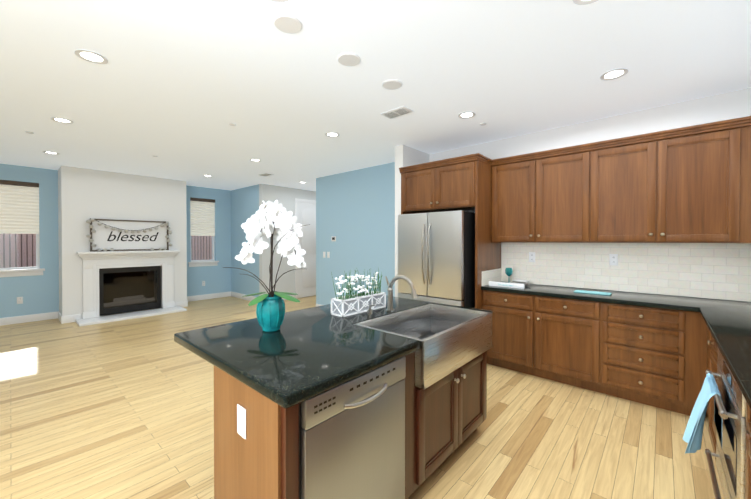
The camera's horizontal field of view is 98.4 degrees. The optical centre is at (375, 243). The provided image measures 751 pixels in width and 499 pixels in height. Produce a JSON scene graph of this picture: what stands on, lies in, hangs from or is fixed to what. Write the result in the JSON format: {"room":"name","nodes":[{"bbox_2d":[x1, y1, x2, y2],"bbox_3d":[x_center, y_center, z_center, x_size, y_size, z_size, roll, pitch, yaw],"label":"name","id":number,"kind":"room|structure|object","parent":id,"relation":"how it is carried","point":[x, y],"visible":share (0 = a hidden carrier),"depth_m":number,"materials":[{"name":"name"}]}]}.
{"room":"kitchen","nodes":[
{"label":"kitchen","id":0,"kind":"room"},
{"bbox_2d":[0,164,230,317],"bbox_3d":[-6.423,0.011,5.515,0.120,2.750,8.140,0,1,42],"label":"wall","id":1,"kind":"structure","parent":0,"point":[39,294],"depth_m":5.96,"materials":[{"name":"blue paint"}]},
{"bbox_2d":[0,180,38,233],"bbox_3d":[-6.271,-0.636,5.641,0.056,0.912,0.572,0,1,42],"label":"window blind","id":2,"kind":"object","parent":1,"relation":"attached to","point":[19,207],"visible":0.96,"depth_m":5.67,"materials":[{"name":"beige fabric"}]},
{"bbox_2d":[0,230,39,269],"bbox_3d":[-6.319,-0.320,5.686,0.055,1.550,0.580,0,1,42],"label":"window","id":3,"kind":"structure","parent":1,"relation":"in","point":[37,250],"depth_m":5.81,"materials":[{"name":"white"}]},
{"bbox_2d":[17,297,22,303],"bbox_3d":[-6.216,0.985,5.660,0.007,0.120,0.072,0,1,42],"label":"outlet","id":4,"kind":"object","parent":1,"relation":"attached to","point":[20,299],"depth_m":5.66,"materials":[{"name":"white plastic"}]},
{"bbox_2d":[0,268,44,276],"bbox_3d":[-6.255,0.504,5.637,0.125,0.122,0.700,0,1,42],"label":"window sill","id":5,"kind":"structure","parent":1,"relation":"attached to","point":[21,272],"depth_m":5.66,"materials":[{"name":"white wood"}]},
{"bbox_2d":[0,312,56,325],"bbox_3d":[-7.471,1.332,4.243,0.016,0.130,4.770,0,1,42],"label":"baseboard","id":6,"kind":"structure","parent":1,"relation":"attached to","point":[37,317],"depth_m":5.72,"materials":[{"name":"white wood"}]},
{"bbox_2d":[190,236,213,261],"bbox_3d":[-4.282,-0.340,7.983,0.055,1.550,0.580,0,1,42],"label":"window","id":7,"kind":"structure","parent":1,"relation":"in","point":[212,259],"depth_m":8.07,"materials":[{"name":"white"}]},
{"bbox_2d":[190,197,214,235],"bbox_3d":[-4.234,-0.656,7.938,0.056,0.912,0.572,0,1,42],"label":"window blind","id":8,"kind":"object","parent":1,"relation":"attached to","point":[202,216],"visible":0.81,"depth_m":7.93,"materials":[{"name":"beige fabric"}]},
{"bbox_2d":[188,261,218,266],"bbox_3d":[-4.218,0.485,7.934,0.125,0.122,0.700,0,1,42],"label":"window sill","id":9,"kind":"structure","parent":1,"relation":"attached to","point":[202,263],"depth_m":7.89,"materials":[{"name":"white"}]},
{"bbox_2d":[187,291,230,301],"bbox_3d":[-4.180,1.301,7.953,0.016,0.130,1.210,0,1,42],"label":"baseboard","id":10,"kind":"structure","parent":1,"relation":"attached to","point":[223,294],"depth_m":8.00,"materials":[{"name":"white"}]},
{"bbox_2d":[58,165,186,317],"bbox_3d":[-5.016,0.003,6.559,0.600,2.750,1.970,0,1,42],"label":"wall","id":11,"kind":"structure","parent":0,"point":[84,194],"depth_m":6.04,"materials":[{"name":"white paint"}]},
{"bbox_2d":[57,311,62,323],"bbox_3d":[-5.658,1.319,5.812,0.586,0.130,0.016,0,1,42],"label":"baseboard","id":12,"kind":"structure","parent":11,"relation":"attached to","point":[59,316],"depth_m":5.79,"materials":[{"name":"white wood"}]},
{"bbox_2d":[76,250,179,318],"bbox_3d":[-4.719,0.757,6.302,0.190,1.245,1.600,0,1,42],"label":"fireplace mantel","id":13,"kind":"object","parent":11,"relation":"attached to","point":[94,262],"visible":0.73,"depth_m":6.14,"materials":[{"name":"white wood"}]},
{"bbox_2d":[86,218,171,251],"bbox_3d":[-4.727,-0.167,6.301,0.111,0.602,1.358,0,1,42],"label":"blessed sign","id":14,"kind":"object","parent":13,"relation":"on","point":[119,235],"visible":1,"depth_m":6.27,"materials":[{"name":"white wood"}]},
{"bbox_2d":[99,266,160,315],"bbox_3d":[-4.972,0.891,6.528,0.467,0.882,0.996,0,1,42],"label":"firebox","id":15,"kind":"object","parent":11,"relation":"in","point":[126,289],"visible":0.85,"depth_m":6.35,"materials":[{"name":"black metal"}]},
{"bbox_2d":[177,300,188,306],"bbox_3d":[-4.341,1.306,7.296,0.586,0.130,0.020,0,1,42],"label":"baseboard","id":16,"kind":"structure","parent":11,"relation":"attached to","point":[184,303],"depth_m":7.06,"materials":[{"name":"white"}]},
{"bbox_2d":[231,184,258,296],"bbox_3d":[-3.183,-0.010,8.001,1.430,2.750,0.120,0,1,42],"label":"wall","id":17,"kind":"structure","parent":0,"point":[244,204],"depth_m":8.02,"materials":[{"name":"blue paint"}]},
{"bbox_2d":[231,291,255,300],"bbox_3d":[-3.177,1.301,7.916,1.566,0.130,0.016,0,1,42],"label":"baseboard","id":18,"kind":"structure","parent":17,"relation":"attached to","point":[234,294],"depth_m":8.04,"materials":[{"name":"white"}]},
{"bbox_2d":[259,184,315,297],"bbox_3d":[-1.820,-0.013,8.369,0.120,2.750,2.480,0,1,42],"label":"wall","id":19,"kind":"structure","parent":0,"point":[285,197],"depth_m":7.72,"materials":[{"name":"white paint"}]},
{"bbox_2d":[295,198,315,298],"bbox_3d":[-1.641,0.109,8.411,0.092,2.505,0.990,0,1,42],"label":"door","id":20,"kind":"structure","parent":19,"relation":"in","point":[305,277],"depth_m":8.32,"materials":[{"name":"white wood"}]},
{"bbox_2d":[316,162,394,304],"bbox_3d":[-0.215,0.008,5.944,2.640,2.750,0.120,0,1,42],"label":"wall","id":21,"kind":"structure","parent":0,"point":[355,212],"depth_m":6.00,"materials":[{"name":"blue paint"}]},
{"bbox_2d":[0,296,723,498],"bbox_3d":[-2.190,1.436,3.269,9.450,0.060,10.620,0,1,42],"label":"floor","id":22,"kind":"structure","parent":0,"point":[123,409],"depth_m":2.45,"materials":[{"name":"brown wood"}]},
{"bbox_2d":[76,306,186,326],"bbox_3d":[-4.598,1.358,6.199,0.482,0.044,1.640,0,1,42],"label":"hearth slab","id":23,"kind":"object","parent":22,"relation":"on","point":[117,317],"visible":1,"depth_m":6.06,"materials":[{"name":"white stone"}]},
{"bbox_2d":[206,315,492,498],"bbox_3d":[0.064,0.980,1.948,0.641,0.874,1.751,0,1,42],"label":"kitchen island","id":24,"kind":"object","parent":22,"relation":"on","point":[389,401],"depth_m":1.43,"materials":[{"name":"brown wood"}]},
{"bbox_2d":[174,295,492,402],"bbox_3d":[-0.130,0.526,2.126,1.120,0.050,1.786,0,1,42],"label":"island countertop","id":25,"kind":"structure","parent":24,"relation":"on","point":[313,348],"depth_m":1.68,"materials":[{"name":"black stone"}]},
{"bbox_2d":[223,200,309,331],"bbox_3d":[-0.563,0.120,1.900,0.645,0.764,0.516,0,1,42],"label":"potted orchid","id":26,"kind":"object","parent":25,"relation":"on","point":[268,219],"visible":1,"depth_m":1.85,"materials":[{"name":"white plant"}]},
{"bbox_2d":[331,268,385,316],"bbox_3d":[-0.117,0.340,2.418,0.171,0.315,0.462,0,1,42],"label":"planter box","id":27,"kind":"object","parent":25,"relation":"on","point":[350,304],"visible":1,"depth_m":2.35,"materials":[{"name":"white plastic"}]},
{"bbox_2d":[368,304,375,314],"bbox_3d":[-0.026,0.461,2.291,0.068,0.075,0.034,0,1,42],"label":"soap dispenser","id":28,"kind":"object","parent":25,"relation":"on","point":[369,310],"depth_m":2.29,"materials":[{"name":"silver metal"}]},
{"bbox_2d":[385,275,416,311],"bbox_3d":[0.184,0.362,2.352,0.278,0.272,0.060,0,1,42],"label":"faucet","id":29,"kind":"object","parent":25,"relation":"on","point":[390,291],"depth_m":2.39,"materials":[{"name":"silver metal"}]},
{"bbox_2d":[354,304,491,388],"bbox_3d":[0.356,0.628,2.201,0.528,0.253,0.900,0,1,42],"label":"sink","id":30,"kind":"object","parent":25,"relation":"in","point":[449,337],"depth_m":2.15,"materials":[{"name":"silver metal"}]},
{"bbox_2d":[299,356,405,498],"bbox_3d":[-0.255,0.979,1.570,0.616,0.842,0.610,0,1,42],"label":"dishwasher","id":31,"kind":"object","parent":24,"relation":"in","point":[352,430],"depth_m":1.36,"materials":[{"name":"silver metal"}]},
{"bbox_2d":[398,116,750,498],"bbox_3d":[0.775,0.209,2.259,3.443,2.412,4.018,0,1,42],"label":"kitchen perimeter","id":32,"kind":"object","parent":22,"relation":"on","point":[690,357],"visible":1,"depth_m":3.04,"materials":[{"name":"brown wood"}]},
{"bbox_2d":[398,153,500,308],"bbox_3d":[0.911,0.192,4.172,1.108,2.412,0.973,0,1,42],"label":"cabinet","id":33,"kind":"object","parent":32,"relation":"in","point":[444,248],"depth_m":3.81,"materials":[{"name":"brown wood"}]},
{"bbox_2d":[482,268,501,285],"bbox_3d":[1.425,0.399,3.956,0.008,0.169,0.597,0,1,42],"label":"tile side splash","id":34,"kind":"structure","parent":32,"relation":"attached to","point":[495,275],"depth_m":3.93,"materials":[{"name":"white tile"}]},
{"bbox_2d":[489,281,524,288],"bbox_3d":[1.478,0.462,3.660,0.390,0.050,0.046,0,1,42],"label":"block sign","id":35,"kind":"object","parent":32,"relation":"on","point":[508,285],"visible":1,"depth_m":3.63,"materials":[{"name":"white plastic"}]},
{"bbox_2d":[505,268,512,282],"bbox_3d":[1.645,0.389,3.990,0.094,0.190,0.094,0,1,42],"label":"goblet","id":36,"kind":"object","parent":32,"relation":"on","point":[508,271],"visible":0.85,"depth_m":3.96,"materials":[{"name":"teal glass"}]},
{"bbox_2d":[512,280,529,284],"bbox_3d":[1.724,0.460,3.840,0.196,0.050,0.196,0,1,42],"label":"plate stack","id":37,"kind":"object","parent":32,"relation":"on","point":[526,282],"visible":0.75,"depth_m":3.84,"materials":[{"name":"white ceramic"}]},
{"bbox_2d":[574,290,611,294],"bbox_3d":[2.178,0.485,3.251,0.300,0.010,0.160,0,1,42],"label":"napkin","id":38,"kind":"object","parent":32,"relation":"on","point":[593,292],"visible":1,"depth_m":3.22,"materials":[{"name":"teal fabric"}]},
{"bbox_2d":[481,282,750,408],"bbox_3d":[1.524,0.519,2.293,2.363,0.040,2.976,0,1,42],"label":"countertop","id":39,"kind":"structure","parent":32,"relation":"on","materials":[{"name":"stone"}]},
{"bbox_2d":[705,348,748,498],"bbox_3d":[1.862,0.912,1.396,0.583,0.690,0.752,0,1,42],"label":"oven","id":40,"kind":"object","parent":32,"relation":"in","point":[729,401],"depth_m":1.49,"materials":[{"name":"silver metal"}]},
{"bbox_2d":[683,373,722,452],"bbox_3d":[1.673,0.878,1.670,0.128,0.353,0.320,0,1,42],"label":"towel","id":41,"kind":"object","parent":40,"relation":"hanging from","point":[693,433],"depth_m":1.62,"materials":[{"name":"blue fabric"}]},
{"bbox_2d":[0,0,750,190],"bbox_3d":[-2.190,-1.374,3.245,9.450,0.060,10.620,0,1,42],"label":"ceiling","id":42,"kind":"structure","parent":0,"point":[176,87],"depth_m":2.57,"materials":[{"name":"white paint"}]},
{"bbox_2d":[43,151,59,154],"bbox_3d":[-4.773,-1.350,4.774,0.185,0.014,0.170,0,1,42],"label":"recessed light","id":43,"kind":"object","parent":42,"relation":"in","point":[48,152],"depth_m":4.80,"materials":[{"name":"white"}]},
{"bbox_2d":[50,117,73,123],"bbox_3d":[-3.379,-1.339,3.492,0.193,0.014,0.177,0,1,42],"label":"recessed light","id":44,"kind":"object","parent":42,"relation":"in","point":[62,120],"depth_m":3.52,"materials":[{"name":"white"}]},
{"bbox_2d":[74,49,107,64],"bbox_3d":[-2.009,-1.329,2.291,0.191,0.014,0.178,0,1,42],"label":"recessed light","id":45,"kind":"object","parent":42,"relation":"in","point":[90,56],"depth_m":2.30,"materials":[{"name":"white"}]},
{"bbox_2d":[273,14,301,33],"bbox_3d":[-0.526,-1.326,1.944,0.175,0.014,0.172,0,1,42],"label":"ceiling speaker","id":46,"kind":"object","parent":42,"relation":"in","point":[287,23],"depth_m":1.94,"materials":[{"name":"white plastic"}]},
{"bbox_2d":[325,132,339,136],"bbox_3d":[-0.529,-1.343,3.963,0.186,0.014,0.187,0,1,42],"label":"recessed light","id":47,"kind":"object","parent":42,"relation":"in","point":[329,134],"depth_m":3.99,"materials":[{"name":"white"}]},
{"bbox_2d":[337,52,360,66],"bbox_3d":[-0.190,-1.329,2.324,0.173,0.014,0.170,0,1,42],"label":"ceiling speaker","id":48,"kind":"object","parent":42,"relation":"in","point":[348,59],"depth_m":2.32,"materials":[{"name":"white plastic"}]},
{"bbox_2d":[382,79,401,89],"bbox_3d":[0.139,-1.332,2.695,0.170,0.014,0.174,0,1,42],"label":"ceiling speaker","id":49,"kind":"object","parent":42,"relation":"in","point":[392,84],"depth_m":2.69,"materials":[{"name":"white plastic"}]},
{"bbox_2d":[381,106,413,118],"bbox_3d":[0.217,-1.337,3.283,0.311,0.014,0.186,0,1,42],"label":"air vent","id":50,"kind":"object","parent":42,"relation":"in","point":[402,110],"depth_m":3.28,"materials":[{"name":"white metal"}]},
{"bbox_2d":[458,111,475,118],"bbox_3d":[0.941,-1.338,3.346,0.184,0.014,0.185,0,1,42],"label":"recessed light","id":51,"kind":"object","parent":42,"relation":"in","point":[464,115],"depth_m":3.38,"materials":[{"name":"white"}]},
{"bbox_2d":[572,0,598,4],"bbox_3d":[1.136,-1.324,1.752,0.105,0.014,0.095,0,1,42],"label":"recessed light","id":52,"kind":"object","parent":42,"relation":"in","point":[578,2],"depth_m":1.78,"materials":[{"name":"white"}]},
{"bbox_2d":[600,68,628,80],"bbox_3d":[1.864,-1.331,2.529,0.177,0.014,0.189,0,1,42],"label":"recessed light","id":53,"kind":"object","parent":42,"relation":"in","point":[613,74],"depth_m":2.55,"materials":[{"name":"white"}]},
{"bbox_2d":[395,88,750,301],"bbox_3d":[1.873,0.028,3.604,3.590,2.750,0.790,0,1,42],"label":"wall","id":54,"kind":"structure","parent":0,"point":[721,107],"depth_m":3.50,"materials":[{"name":"white paint"}]},
{"bbox_2d":[501,242,750,301],"bbox_3d":[2.504,0.238,3.406,2.340,0.502,0.011,0,1,42],"label":"tile backsplash","id":55,"kind":"structure","parent":54,"relation":"attached to","point":[713,270],"depth_m":3.23,"materials":[{"name":"white tile"}]},
{"bbox_2d":[529,252,534,261],"bbox_3d":[1.899,0.160,3.928,0.072,0.120,0.007,0,1,42],"label":"outlet","id":56,"kind":"object","parent":55,"relation":"attached to","point":[531,254],"depth_m":3.93,"materials":[{"name":"white plastic"}]},
{"bbox_2d":[609,254,617,265],"bbox_3d":[2.497,0.165,3.397,0.072,0.120,0.007,0,1,42],"label":"outlet","id":57,"kind":"object","parent":55,"relation":"attached to","point":[613,259],"depth_m":3.40,"materials":[{"name":"white plastic"}]},
{"label":"outside","id":58,"kind":"structure","parent":0,"visible":0},
{"bbox_3d":[-10.911,1.389,11.016,13.880,0.060,18.000,0,1,42],"label":"ground","id":59,"kind":"structure","parent":58,"visible":0},
{"bbox_2d":[0,234,211,267],"bbox_3d":[-7.555,0.440,8.032,0.050,1.850,14.000,0,1,42],"label":"fence","id":60,"kind":"object","parent":59,"relation":"on","point":[32,245],"depth_m":7.44,"materials":[{"name":"brown wood"}]}
]}

